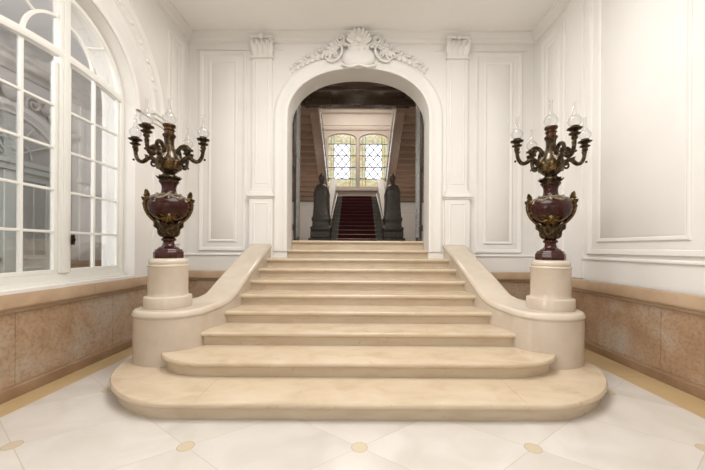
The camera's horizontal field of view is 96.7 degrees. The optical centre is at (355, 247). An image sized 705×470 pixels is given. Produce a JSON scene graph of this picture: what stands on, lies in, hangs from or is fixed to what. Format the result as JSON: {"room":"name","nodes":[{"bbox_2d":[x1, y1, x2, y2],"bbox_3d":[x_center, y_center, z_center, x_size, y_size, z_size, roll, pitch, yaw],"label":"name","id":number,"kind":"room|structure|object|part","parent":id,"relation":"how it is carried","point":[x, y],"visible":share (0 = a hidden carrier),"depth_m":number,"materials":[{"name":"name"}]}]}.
{"room":"historic interior","nodes":[
{"label":"historic interior","id":0,"kind":"room"},
{"bbox_2d":[0,40,86,254],"bbox_3d":[-6.762,-1.494,3.450,0.200,5.600,9.700,0,0,0],"label":"wall","id":1,"kind":"structure","parent":0,"point":[24,216],"depth_m":6.30,"materials":[{"name":"grey paint"}]},
{"bbox_2d":[0,122,26,272],"bbox_3d":[-6.585,-0.944,5.980,0.180,4.500,2.992,0,0,0],"label":"door","id":2,"kind":"structure","parent":1,"relation":"in","point":[8,167],"depth_m":5.93,"materials":[{"name":"grey paint"}]},
{"bbox_3d":[-6.604,-0.204,5.980,0.130,3.020,1.960,0,0,0],"label":"frame","id":3,"kind":"part","parent":2,"relation":"part of","materials":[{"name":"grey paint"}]},
{"bbox_2d":[75,0,188,277],"bbox_3d":[-3.208,-1.261,1.360,0.410,5.170,8.520,0,0,0],"label":"wall","id":4,"kind":"structure","parent":0,"point":[137,226],"depth_m":4.35,"materials":[{"name":"white paint"}]},
{"bbox_2d":[0,0,125,290],"bbox_3d":[-3.128,-1.188,3.353,0.122,3.121,1.706,0,0,0],"label":"window","id":5,"kind":"structure","parent":4,"relation":"in","point":[64,129],"depth_m":3.30,"materials":[{"name":"white paint"}]},
{"bbox_3d":[-3.155,-0.871,2.929,0.006,2.210,0.708,0,0,0],"label":"pane","id":6,"kind":"part","parent":5,"relation":"part of","materials":[{"name":"clear glass"}]},
{"bbox_3d":[-3.148,-2.348,3.353,0.001,0.684,1.588,0,0,0],"label":"fanlight pane","id":7,"kind":"part","parent":5,"relation":"part of","materials":[{"name":"clear glass"}]},
{"bbox_3d":[-3.155,-0.871,3.787,0.006,2.210,0.708,0,0,0],"label":"pane","id":8,"kind":"part","parent":5,"relation":"part of","materials":[{"name":"clear glass"}]},
{"bbox_2d":[0,338,131,404],"bbox_3d":[-2.491,1.276,1.502,1.128,0.104,8.205,0,0,0],"label":"baseboard","id":9,"kind":"structure","parent":4,"relation":"attached to","point":[9,393],"depth_m":3.18,"materials":[{"name":"brown stone"}]},
{"bbox_2d":[0,275,133,295],"bbox_3d":[-3.104,0.399,3.353,0.176,0.052,1.812,0,0,0],"label":"trim","id":10,"kind":"structure","parent":4,"relation":"attached to","point":[29,289],"depth_m":3.20,"materials":[{"name":"white paint"}]},
{"bbox_2d":[0,288,146,389],"bbox_3d":[-3.068,0.890,1.510,0.030,0.670,8.216,0,0,0],"label":"wainscot panel","id":11,"kind":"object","parent":4,"relation":"attached to","point":[35,342],"depth_m":3.24,"materials":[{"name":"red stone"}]},
{"bbox_2d":[0,270,224,315],"bbox_3d":[-2.487,0.493,1.502,1.128,0.180,8.205,0,0,0],"label":"trim","id":12,"kind":"structure","parent":4,"relation":"attached to","point":[25,301],"depth_m":3.34,"materials":[{"name":"beige stone"}]},
{"bbox_2d":[90,0,165,117],"bbox_3d":[-2.971,-2.665,3.353,0.050,1.540,3.080,0,0,0],"label":"trim","id":13,"kind":"structure","parent":4,"relation":"attached to","point":[147,100],"depth_m":4.25,"materials":[{"name":"white paint"}]},
{"bbox_2d":[151,111,170,257],"bbox_3d":[-2.963,-0.799,3.353,0.105,2.390,3.160,0,0,0],"label":"trim","id":14,"kind":"structure","parent":4,"relation":"attached to","point":[157,119],"depth_m":4.66,"materials":[{"name":"white paint"}]},
{"bbox_2d":[167,26,184,250],"bbox_3d":[-2.987,-1.740,5.215,0.028,3.590,0.470,0,0,0],"label":"trim","id":15,"kind":"structure","parent":4,"relation":"attached to","point":[178,99],"depth_m":5.26,"materials":[{"name":"white paint"}]},
{"bbox_2d":[0,347,704,469],"bbox_3d":[0.078,1.401,1.510,6.390,0.120,8.420,0,0,0],"label":"floor","id":16,"kind":"structure","parent":0,"point":[74,421],"depth_m":2.21,"materials":[{"name":"tile"}]},
{"bbox_2d":[109,240,607,420],"bbox_3d":[0.027,0.601,4.499,4.924,1.481,4.202,0,0,0],"label":"staircase","id":17,"kind":"structure","parent":16,"relation":"on","point":[327,330],"depth_m":3.16,"materials":[{"name":"beige stone"}]},
{"bbox_2d":[143,258,191,309],"bbox_3d":[-2.070,0.377,3.460,0.470,0.534,0.470,0,0,0],"label":"pedestal","id":18,"kind":"object","parent":17,"relation":"on","point":[167,278],"visible":0.98,"depth_m":3.29,"materials":[{"name":"beige stone"}]},
{"bbox_2d":[128,122,209,257],"bbox_3d":[-2.064,-0.772,3.460,0.672,1.764,0.672,0,0,45],"label":"candelabrum","id":19,"kind":"object","parent":18,"relation":"on","point":[167,207],"visible":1,"depth_m":3.38,"materials":[{"name":"brown metal"}]},
{"bbox_2d":[128,136,142,148],"bbox_3d":[-2.437,-1.157,3.460,0.131,0.141,0.131,0,0,-22],"label":"cup","id":20,"kind":"object","parent":19,"relation":"on","point":[135,140],"depth_m":3.44,"materials":[{"name":"brown metal"}]},
{"bbox_2d":[138,122,154,137],"bbox_3d":[-2.062,-1.155,3.085,0.131,0.141,0.131,0,0,22],"label":"cup","id":21,"kind":"object","parent":19,"relation":"on","point":[147,127],"depth_m":3.06,"materials":[{"name":"brown metal"}]},
{"bbox_3d":[-2.292,-1.020,3.460,0.353,0.253,0.055,0,0,0],"label":"arm","id":22,"kind":"part","parent":19,"relation":"part of","materials":[{"name":"brown metal"}]},
{"bbox_3d":[-2.214,-0.427,3.375,0.167,0.421,0.076,0,0,-30],"label":"handle","id":23,"kind":"part","parent":19,"relation":"part of","materials":[{"name":"brown metal"}]},
{"bbox_3d":[-2.063,-1.020,3.230,0.055,0.252,0.353,0,0,0],"label":"arm","id":24,"kind":"part","parent":19,"relation":"part of","materials":[{"name":"brown metal"}]},
{"bbox_2d":[155,135,181,174],"bbox_3d":[-2.063,-1.018,3.460,0.268,0.420,0.268,0,0,0],"label":"vase","id":25,"kind":"object","parent":19,"relation":"on","point":[171,163],"depth_m":3.40,"materials":[{"name":"brown metal"}]},
{"bbox_2d":[153,222,183,237],"bbox_3d":[-2.067,-0.198,3.460,0.299,0.167,0.299,0,0,0],"label":"cup","id":26,"kind":"object","parent":19,"relation":"on","point":[164,229],"depth_m":3.38,"materials":[{"name":"brown metal"}]},
{"bbox_3d":[-2.063,-1.019,3.690,0.055,0.253,0.353,0,0,0],"label":"arm","id":27,"kind":"part","parent":19,"relation":"part of","materials":[{"name":"brown metal"}]},
{"bbox_3d":[-1.917,-0.426,3.545,0.167,0.421,0.076,0,0,-30],"label":"handle","id":28,"kind":"part","parent":19,"relation":"part of","materials":[{"name":"brown metal"}]},
{"bbox_3d":[-1.833,-1.018,3.460,0.353,0.253,0.055,0,0,0],"label":"arm","id":29,"kind":"part","parent":19,"relation":"part of","materials":[{"name":"brown metal"}]},
{"bbox_2d":[197,136,209,149],"bbox_3d":[-1.687,-1.153,3.460,0.131,0.141,0.131,0,0,-22],"label":"cup","id":30,"kind":"object","parent":19,"relation":"on","point":[202,139],"depth_m":3.43,"materials":[{"name":"brown metal"}]},
{"bbox_3d":[-1.786,0.623,4.360,0.764,1.417,2.581,0,0,13],"label":"balustrade","id":31,"kind":"part","parent":17,"relation":"part of","materials":[{"name":"beige stone"}]},
{"bbox_3d":[1.840,0.642,4.360,0.764,1.417,2.581,0,0,-13],"label":"balustrade","id":32,"kind":"part","parent":17,"relation":"part of","materials":[{"name":"beige stone"}]},
{"bbox_2d":[526,260,575,311],"bbox_3d":[2.144,0.399,3.460,0.470,0.534,0.470,0,0,0],"label":"pedestal","id":33,"kind":"object","parent":17,"relation":"on","point":[550,280],"visible":0.98,"depth_m":3.29,"materials":[{"name":"beige stone"}]},
{"bbox_2d":[510,124,592,259],"bbox_3d":[2.150,-0.750,3.460,0.672,1.764,0.672,0,0,45],"label":"candelabrum","id":34,"kind":"object","parent":33,"relation":"on","point":[550,209],"visible":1,"depth_m":3.39,"materials":[{"name":"brown metal"}]},
{"bbox_2d":[510,138,523,150],"bbox_3d":[1.777,-1.135,3.460,0.131,0.141,0.131,0,0,-22],"label":"cup","id":35,"kind":"object","parent":34,"relation":"on","point":[516,142],"depth_m":3.43,"materials":[{"name":"brown metal"}]},
{"bbox_3d":[1.921,-0.998,3.460,0.353,0.253,0.055,0,0,0],"label":"arm","id":36,"kind":"part","parent":34,"relation":"part of","materials":[{"name":"brown metal"}]},
{"bbox_3d":[2.000,-0.405,3.545,0.167,0.421,0.076,0,0,30],"label":"handle","id":37,"kind":"part","parent":34,"relation":"part of","materials":[{"name":"brown metal"}]},
{"bbox_3d":[2.151,-0.997,3.690,0.055,0.253,0.353,0,0,0],"label":"arm","id":38,"kind":"part","parent":34,"relation":"part of","materials":[{"name":"brown metal"}]},
{"bbox_2d":[537,137,564,176],"bbox_3d":[2.151,-0.996,3.460,0.268,0.420,0.268,0,0,0],"label":"vase","id":39,"kind":"object","parent":34,"relation":"on","point":[548,165],"depth_m":3.40,"materials":[{"name":"brown metal"}]},
{"bbox_2d":[535,224,566,239],"bbox_3d":[2.147,-0.176,3.460,0.299,0.167,0.299,0,0,0],"label":"cup","id":40,"kind":"object","parent":34,"relation":"on","point":[546,231],"depth_m":3.38,"materials":[{"name":"brown metal"}]},
{"bbox_3d":[2.151,-0.997,3.230,0.055,0.252,0.353,0,0,0],"label":"arm","id":41,"kind":"part","parent":34,"relation":"part of","materials":[{"name":"brown metal"}]},
{"bbox_3d":[2.297,-0.404,3.375,0.167,0.421,0.076,0,0,30],"label":"handle","id":42,"kind":"part","parent":34,"relation":"part of","materials":[{"name":"brown metal"}]},
{"bbox_3d":[2.381,-0.996,3.460,0.353,0.253,0.055,0,0,0],"label":"arm","id":43,"kind":"part","parent":34,"relation":"part of","materials":[{"name":"brown metal"}]},
{"bbox_2d":[566,124,582,139],"bbox_3d":[2.152,-1.133,3.085,0.131,0.141,0.131,0,0,-22],"label":"cup","id":44,"kind":"object","parent":34,"relation":"on","point":[574,129],"depth_m":3.06,"materials":[{"name":"brown metal"}]},
{"bbox_2d":[577,138,592,151],"bbox_3d":[2.527,-1.131,3.460,0.131,0.141,0.131,0,0,22],"label":"cup","id":45,"kind":"object","parent":34,"relation":"on","point":[584,142],"depth_m":3.44,"materials":[{"name":"brown metal"}]},
{"bbox_2d":[322,108,392,195],"bbox_3d":[0.052,-4.199,18.250,7.800,8.119,0.300,0,0,0],"label":"wall","id":46,"kind":"structure","parent":0,"point":[357,133],"depth_m":18.10,"materials":[{"name":"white paint"}]},
{"bbox_2d":[326,132,357,187],"bbox_3d":[-0.804,-5.053,18.040,1.840,3.240,0.120,0,0,0],"label":"window","id":47,"kind":"structure","parent":46,"relation":"in","point":[341,147],"depth_m":18.07,"materials":[{"name":"glass"}]},
{"bbox_2d":[336,188,376,190],"bbox_3d":[0.073,-3.359,18.020,3.950,0.160,0.160,0,0,0],"label":"trim","id":48,"kind":"structure","parent":46,"relation":"attached to","point":[337,189],"depth_m":17.94,"materials":[{"name":"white paint"}]},
{"bbox_2d":[322,110,392,129],"bbox_3d":[0.069,-7.384,17.975,7.200,1.150,0.250,0,0,0],"label":"trim","id":49,"kind":"structure","parent":46,"relation":"attached to","point":[332,119],"depth_m":18.04,"materials":[{"name":"beige paint"}]},
{"bbox_2d":[358,132,388,187],"bbox_3d":[1.016,-5.044,18.040,1.840,3.240,0.120,0,0,0],"label":"window","id":50,"kind":"structure","parent":46,"relation":"in","point":[373,147],"depth_m":18.07,"materials":[{"name":"glass"}]},
{"bbox_2d":[311,82,404,98],"bbox_3d":[0.061,-5.839,9.225,7.800,0.240,6.350,0,0,0],"label":"ceiling","id":51,"kind":"structure","parent":0,"point":[333,95],"depth_m":11.60,"materials":[{"name":"brown wood"}]},
{"bbox_2d":[300,88,415,108],"bbox_3d":[0.059,-5.629,11.310,7.200,0.220,2.220,0,0,0],"label":"trim","id":52,"kind":"structure","parent":51,"relation":"attached to","point":[336,103],"depth_m":12.05,"materials":[{"name":"brown wood"}]},
{"bbox_2d":[188,43,533,271],"bbox_3d":[0.042,-1.244,5.835,6.890,5.170,0.430,0,0,0],"label":"wall","id":53,"kind":"structure","parent":0,"point":[436,63],"depth_m":5.62,"materials":[{"name":"white paint"}]},
{"bbox_2d":[189,281,215,298],"bbox_3d":[-2.489,0.893,5.620,1.124,0.670,0.030,0,0,0],"label":"wainscot panel","id":54,"kind":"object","parent":53,"relation":"attached to","point":[196,288],"depth_m":5.61,"materials":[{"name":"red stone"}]},
{"bbox_2d":[184,253,241,255],"bbox_3d":[-2.466,0.116,5.260,1.090,0.045,0.720,0,0,0],"label":"trim","id":55,"kind":"structure","parent":53,"relation":"attached to","point":[185,254],"depth_m":5.61,"materials":[{"name":"white paint"}]},
{"bbox_2d":[198,51,246,250],"bbox_3d":[-2.390,-1.737,5.606,0.849,3.574,0.028,0,0,0],"label":"trim","id":56,"kind":"structure","parent":53,"relation":"attached to","point":[222,111],"depth_m":5.61,"materials":[{"name":"white paint"}]},
{"bbox_2d":[247,33,274,257],"bbox_3d":[-1.680,-1.681,5.536,0.478,4.167,0.168,0,0,0],"label":"pilaster","id":57,"kind":"object","parent":53,"relation":"attached to","point":[261,196],"visible":0.98,"depth_m":5.58,"materials":[{"name":"white paint"}]},
{"bbox_2d":[293,104,299,239],"bbox_3d":[-1.206,-1.673,6.381,0.084,3.050,0.702,0,0,-5],"label":"door","id":58,"kind":"structure","parent":53,"relation":"in","point":[296,167],"depth_m":6.15,"materials":[{"name":"metal"}]},
{"bbox_2d":[296,104,299,239],"bbox_3d":[-1.182,-1.683,6.402,0.024,3.030,0.650,0,0,-5],"label":"grille","id":59,"kind":"object","parent":58,"relation":"attached to","point":[298,108],"depth_m":6.37,"materials":[{"name":"metal"}]},
{"bbox_2d":[273,56,442,251],"bbox_3d":[0.039,-1.701,5.605,3.040,3.525,0.030,0,0,0],"label":"trim","id":60,"kind":"structure","parent":53,"relation":"attached to","point":[317,68],"depth_m":5.60,"materials":[{"name":"white paint"}]},
{"bbox_2d":[289,26,427,72],"bbox_3d":[0.048,-3.474,5.534,2.496,0.701,0.301,0,0,0],"label":"cartouche","id":61,"kind":"object","parent":53,"relation":"attached to","point":[358,55],"visible":1,"depth_m":5.54,"materials":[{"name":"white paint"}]},
{"bbox_2d":[197,48,526,51],"bbox_3d":[0.104,-3.543,5.610,5.910,0.030,0.020,0,0,0],"label":"trim","id":62,"kind":"structure","parent":53,"relation":"attached to","point":[214,49],"depth_m":5.61,"materials":[{"name":"white paint"}]},
{"bbox_2d":[415,104,422,240],"bbox_3d":[1.278,-1.660,6.381,0.078,3.050,0.702,0,0,4],"label":"door","id":63,"kind":"structure","parent":53,"relation":"in","point":[418,165],"depth_m":6.17,"materials":[{"name":"metal"}]},
{"bbox_2d":[415,104,419,240],"bbox_3d":[1.260,-1.670,6.402,0.024,3.030,0.650,0,0,5],"label":"grille","id":64,"kind":"object","parent":63,"relation":"attached to","point":[417,165],"depth_m":6.38,"materials":[{"name":"metal"}]},
{"bbox_2d":[443,34,472,249],"bbox_3d":[1.805,-1.663,5.536,0.495,4.167,0.168,0,0,0],"label":"pilaster","id":65,"kind":"object","parent":53,"relation":"attached to","point":[457,196],"visible":0.99,"depth_m":5.58,"materials":[{"name":"white paint"}]},
{"bbox_2d":[474,52,522,252],"bbox_3d":[2.551,-1.702,5.606,0.849,3.592,0.028,0,0,0],"label":"trim","id":66,"kind":"structure","parent":53,"relation":"attached to","point":[498,76],"depth_m":5.61,"materials":[{"name":"white paint"}]},
{"bbox_2d":[499,282,529,300],"bbox_3d":[2.560,0.919,5.620,1.166,0.670,0.030,0,0,0],"label":"trim","id":67,"kind":"structure","parent":53,"relation":"attached to","point":[520,290],"depth_m":5.61,"materials":[{"name":"red stone"}]},
{"bbox_2d":[171,0,556,30],"bbox_3d":[0.005,-3.904,1.575,6.990,0.150,8.950,0,0,0],"label":"ceiling","id":68,"kind":"structure","parent":0,"point":[405,15],"depth_m":5.13,"materials":[{"name":"paint"}]},
{"bbox_2d":[533,0,704,295],"bbox_3d":[3.337,-1.226,1.575,0.300,5.170,8.950,0,0,0],"label":"wall","id":69,"kind":"structure","parent":0,"point":[675,278],"depth_m":3.51,"materials":[{"name":"white paint"}]},
{"bbox_2d":[155,0,570,44],"bbox_3d":[0.105,-3.744,1.510,6.190,0.170,8.220,0,0,0],"label":"trim","id":70,"kind":"structure","parent":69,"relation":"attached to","point":[191,35],"depth_m":5.54,"materials":[{"name":"white paint"}]},
{"bbox_2d":[539,18,565,250],"bbox_3d":[3.175,-1.707,5.090,0.028,3.590,0.620,0,0,0],"label":"trim","id":71,"kind":"structure","parent":69,"relation":"attached to","point":[552,52],"depth_m":5.06,"materials":[{"name":"white paint"}]},
{"bbox_2d":[566,0,584,278],"bbox_3d":[3.184,-1.612,4.540,0.048,4.080,0.320,0,0,0],"label":"trim","id":72,"kind":"structure","parent":69,"relation":"attached to","point":[574,230],"depth_m":4.50,"materials":[{"name":"white paint"}]},
{"bbox_2d":[474,255,704,265],"bbox_3d":[2.579,0.142,1.510,1.200,0.045,8.220,0,0,0],"label":"trim","id":73,"kind":"structure","parent":69,"relation":"attached to","point":[650,261],"depth_m":3.55,"materials":[{"name":"white paint"}]},
{"bbox_2d":[490,272,704,315],"bbox_3d":[2.562,0.519,1.502,1.170,0.180,8.205,0,0,0],"label":"trim","id":74,"kind":"structure","parent":69,"relation":"attached to","point":[683,302],"depth_m":3.48,"materials":[{"name":"beige stone"}]},
{"bbox_2d":[572,290,704,386],"bbox_3d":[3.160,0.923,1.510,0.030,0.670,8.216,0,0,0],"label":"wainscot panel","id":75,"kind":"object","parent":69,"relation":"attached to","point":[668,340],"depth_m":3.35,"materials":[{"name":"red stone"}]},
{"bbox_2d":[585,340,704,400],"bbox_3d":[2.558,1.302,1.502,1.170,0.104,8.205,0,0,0],"label":"baseboard","id":76,"kind":"structure","parent":69,"relation":"attached to","point":[689,387],"depth_m":3.30,"materials":[{"name":"brown stone"}]},
{"bbox_2d":[586,0,704,257],"bbox_3d":[3.175,-1.677,3.550,0.028,3.530,1.500,0,0,0],"label":"wall panel","id":77,"kind":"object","parent":69,"relation":"attached to","point":[645,53],"depth_m":3.47,"materials":[{"name":"white paint"}]},
{"bbox_3d":[0.030,-0.014,12.275,7.800,0.248,11.650,0,0,0],"label":"floor","id":78,"kind":"structure","parent":0,"visible":0},
{"bbox_2d":[308,172,331,240],"bbox_3d":[-1.412,-1.542,12.150,0.960,2.790,0.720,0,0,0],"label":"newel post","id":79,"kind":"object","parent":78,"relation":"on","point":[321,229],"visible":0.88,"depth_m":11.87,"materials":[{"name":"grey stone"}]},
{"bbox_2d":[292,179,423,240],"bbox_3d":[0.040,-1.924,15.209,7.200,3.573,5.782,0,0,0],"label":"staircase","id":80,"kind":"structure","parent":78,"relation":"on","point":[335,200],"depth_m":14.63,"materials":[{"name":"grey stone"}]},
{"bbox_2d":[292,98,331,199],"bbox_3d":[-2.247,-4.406,14.475,2.600,4.150,5.050,0,0,0],"label":"flight","id":81,"kind":"object","parent":80,"relation":"on","point":[313,156],"visible":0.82,"depth_m":13.76,"materials":[{"name":"brown paint"}]},
{"bbox_3d":[-1.461,-4.027,14.575,0.065,3.240,4.850,0,0,0],"label":"moulding","id":82,"kind":"part","parent":81,"relation":"part of","materials":[{"name":"stone"}]},
{"bbox_3d":[-1.524,-5.037,14.550,0.160,2.880,4.700,0,0,0],"label":"handrail","id":83,"kind":"part","parent":81,"relation":"part of","materials":[{"name":"stone"}]},
{"bbox_3d":[-1.180,-1.881,14.620,0.240,3.469,4.240,0,0,0],"label":"balustrade","id":84,"kind":"part","parent":80,"relation":"part of","materials":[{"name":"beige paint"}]},
{"bbox_3d":[-1.137,-2.019,14.511,0.335,1.797,4.385,0,0,0],"label":"handrail","id":85,"kind":"part","parent":80,"relation":"part of","materials":[{"name":"stone"}]},
{"bbox_2d":[337,196,376,240],"bbox_3d":[0.037,-1.426,14.453,1.640,2.549,4.335,0,0,0],"label":"carpet runner","id":86,"kind":"object","parent":80,"relation":"on","point":[352,207],"visible":0.82,"depth_m":13.99,"materials":[{"name":"red carpet"}]},
{"bbox_2d":[292,202,423,240],"bbox_3d":[0.037,-1.309,16.961,7.200,2.339,0.178,0,0,0],"label":"trim","id":87,"kind":"structure","parent":80,"relation":"attached to","point":[306,208],"depth_m":16.90,"materials":[{"name":"white paint"}]},
{"bbox_3d":[1.218,-2.006,14.511,0.335,1.797,4.385,0,0,0],"label":"handrail","id":88,"kind":"part","parent":80,"relation":"part of","materials":[{"name":"stone"}]},
{"bbox_3d":[1.260,-1.868,14.620,0.240,3.469,4.240,0,0,0],"label":"balustrade","id":89,"kind":"part","parent":80,"relation":"part of","materials":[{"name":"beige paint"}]},
{"bbox_2d":[383,98,423,200],"bbox_3d":[2.353,-4.382,14.475,2.600,4.150,5.050,0,0,0],"label":"flight","id":90,"kind":"object","parent":80,"relation":"on","point":[401,158],"visible":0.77,"depth_m":13.76,"materials":[{"name":"brown paint"}]},
{"bbox_3d":[1.636,-5.021,14.550,0.160,2.880,4.700,0,0,0],"label":"handrail","id":91,"kind":"part","parent":90,"relation":"part of","materials":[{"name":"stone"}]},
{"bbox_3d":[1.563,-4.011,14.575,0.065,3.240,4.850,0,0,0],"label":"moulding","id":92,"kind":"part","parent":90,"relation":"part of","materials":[{"name":"stone"}]},
{"bbox_2d":[381,173,404,240],"bbox_3d":[1.488,-1.527,12.150,0.960,2.790,0.720,0,0,0],"label":"newel post","id":93,"kind":"object","parent":78,"relation":"on","point":[392,229],"visible":0.92,"depth_m":11.87,"materials":[{"name":"grey stone"}]}
]}

